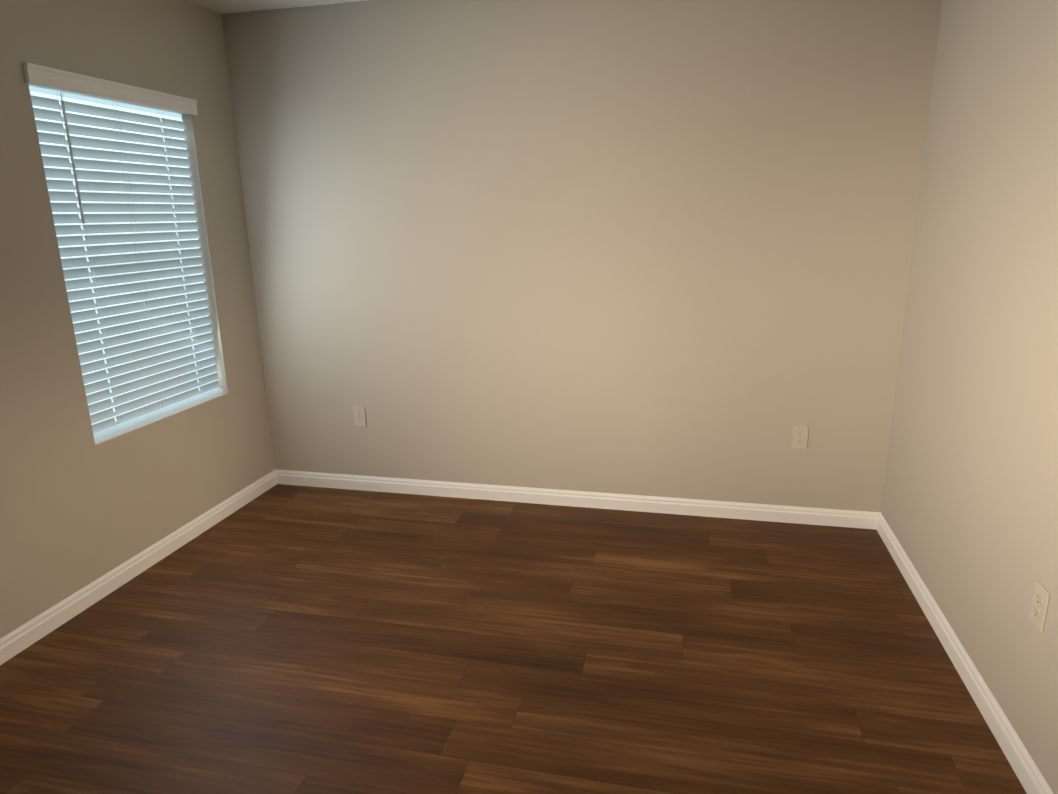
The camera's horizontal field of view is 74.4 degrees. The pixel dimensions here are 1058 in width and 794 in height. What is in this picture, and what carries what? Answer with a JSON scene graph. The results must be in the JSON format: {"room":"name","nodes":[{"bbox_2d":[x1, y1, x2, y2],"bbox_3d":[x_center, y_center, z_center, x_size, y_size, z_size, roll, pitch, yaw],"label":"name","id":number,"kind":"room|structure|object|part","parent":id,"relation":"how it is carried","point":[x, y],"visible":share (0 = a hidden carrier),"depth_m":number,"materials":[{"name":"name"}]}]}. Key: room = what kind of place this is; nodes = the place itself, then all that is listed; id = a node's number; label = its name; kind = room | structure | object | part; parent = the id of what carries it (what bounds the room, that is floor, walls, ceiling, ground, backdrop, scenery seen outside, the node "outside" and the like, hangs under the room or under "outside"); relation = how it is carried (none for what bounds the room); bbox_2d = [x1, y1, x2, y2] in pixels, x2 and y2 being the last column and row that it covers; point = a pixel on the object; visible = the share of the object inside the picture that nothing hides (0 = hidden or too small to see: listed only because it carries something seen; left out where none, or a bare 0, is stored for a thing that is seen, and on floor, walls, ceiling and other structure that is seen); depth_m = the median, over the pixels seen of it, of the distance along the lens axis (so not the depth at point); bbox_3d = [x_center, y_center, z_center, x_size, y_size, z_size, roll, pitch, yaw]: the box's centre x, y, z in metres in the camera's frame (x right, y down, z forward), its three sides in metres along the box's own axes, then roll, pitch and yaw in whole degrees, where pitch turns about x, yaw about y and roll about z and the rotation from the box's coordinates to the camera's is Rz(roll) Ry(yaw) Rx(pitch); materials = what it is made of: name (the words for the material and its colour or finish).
{"room":"empty bedroom","nodes":[
{"label":"empty bedroom","id":0,"kind":"room"},
{"bbox_2d":[0,0,274,638],"bbox_3d":[-2.038,-0.120,1.599,0.120,2.440,4.501,2,15,13],"label":"wall","id":1,"kind":"structure","parent":0,"point":[79,509],"depth_m":2.76,"materials":[{"name":"paint"}]},
{"bbox_2d":[22,62,222,440],"bbox_3d":[-1.660,-0.594,2.993,0.088,1.383,0.867,2,15,13],"label":"window blinds","id":2,"kind":"object","parent":1,"relation":"attached to","point":[119,184],"visible":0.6,"depth_m":2.92,"materials":[{"name":"white plastic"}]},
{"bbox_3d":[-1.666,0.061,3.158,0.052,0.033,0.811,2,15,13],"label":"rail","id":3,"kind":"part","parent":2,"relation":"part of","materials":[{"name":"white plastic"}]},
{"bbox_2d":[0,469,279,664],"bbox_3d":[-1.952,1.022,1.884,0.013,0.083,4.501,2,15,13],"label":"baseboard","id":4,"kind":"structure","parent":1,"relation":"attached to","point":[38,627],"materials":[{"name":"white paint"}]},
{"bbox_2d":[95,392,226,444],"bbox_3d":[-1.659,0.083,3.169,0.058,0.004,0.833,2,15,13],"label":"window sill","id":5,"kind":"structure","parent":1,"relation":"attached to","point":[154,420],"depth_m":3.10,"materials":[{"name":"white paint"}]},
{"bbox_2d":[189,0,369,13],"bbox_3d":[-0.445,-1.281,0.909,3.436,0.100,4.741,2,15,13],"label":"ceiling","id":6,"kind":"structure","parent":0,"point":[227,6],"depth_m":3.25,"materials":[{"name":"paint"}]},
{"bbox_2d":[0,484,1026,793],"bbox_3d":[-0.401,1.175,1.555,3.436,0.100,4.741,2,15,13],"label":"floor","id":7,"kind":"structure","parent":0,"point":[280,638],"depth_m":2.35,"materials":[{"name":"wood"}]},
{"bbox_2d":[222,0,941,511],"bbox_3d":[0.095,-0.635,3.407,3.436,2.440,0.120,2,15,13],"label":"wall","id":8,"kind":"structure","parent":0,"point":[658,248],"depth_m":3.29,"materials":[{"name":"paint"}]},
{"bbox_2d":[353,406,365,426],"bbox_3d":[-0.918,0.105,3.779,0.070,0.114,0.008,2,15,13],"label":"electrical outlet","id":9,"kind":"object","parent":8,"relation":"attached to","point":[359,416],"visible":1,"depth_m":3.78,"materials":[{"name":"beige plastic"}]},
{"bbox_2d":[276,469,880,528],"bbox_3d":[0.116,0.522,3.641,3.166,0.083,0.013,2,15,13],"label":"baseboard","id":10,"kind":"structure","parent":8,"relation":"attached to","point":[667,505],"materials":[{"name":"white paint"}]},
{"bbox_2d":[791,425,808,448],"bbox_3d":[1.276,0.190,3.279,0.070,0.114,0.008,2,15,13],"label":"electrical outlet","id":11,"kind":"object","parent":8,"relation":"attached to","point":[800,437],"visible":1,"depth_m":3.28,"materials":[{"name":"beige plastic"}]},
{"bbox_2d":[881,0,1057,793],"bbox_3d":[1.193,0.014,0.865,0.120,2.440,4.501,2,15,13],"label":"wall","id":12,"kind":"structure","parent":0,"point":[969,509],"depth_m":2.17,"materials":[{"name":"paint"}]},
{"bbox_2d":[872,513,1053,793],"bbox_3d":[1.331,0.945,1.950,0.013,0.083,2.802,2,15,13],"label":"baseboard","id":13,"kind":"structure","parent":12,"relation":"attached to","point":[1010,743],"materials":[{"name":"white paint"}]},
{"bbox_2d":[1029,580,1049,632],"bbox_3d":[1.318,0.541,1.801,0.008,0.114,0.070,2,15,13],"label":"outlet","id":14,"kind":"object","parent":12,"relation":"attached to","point":[1039,606],"visible":1,"depth_m":1.79,"materials":[{"name":"beige plastic"}]}
]}

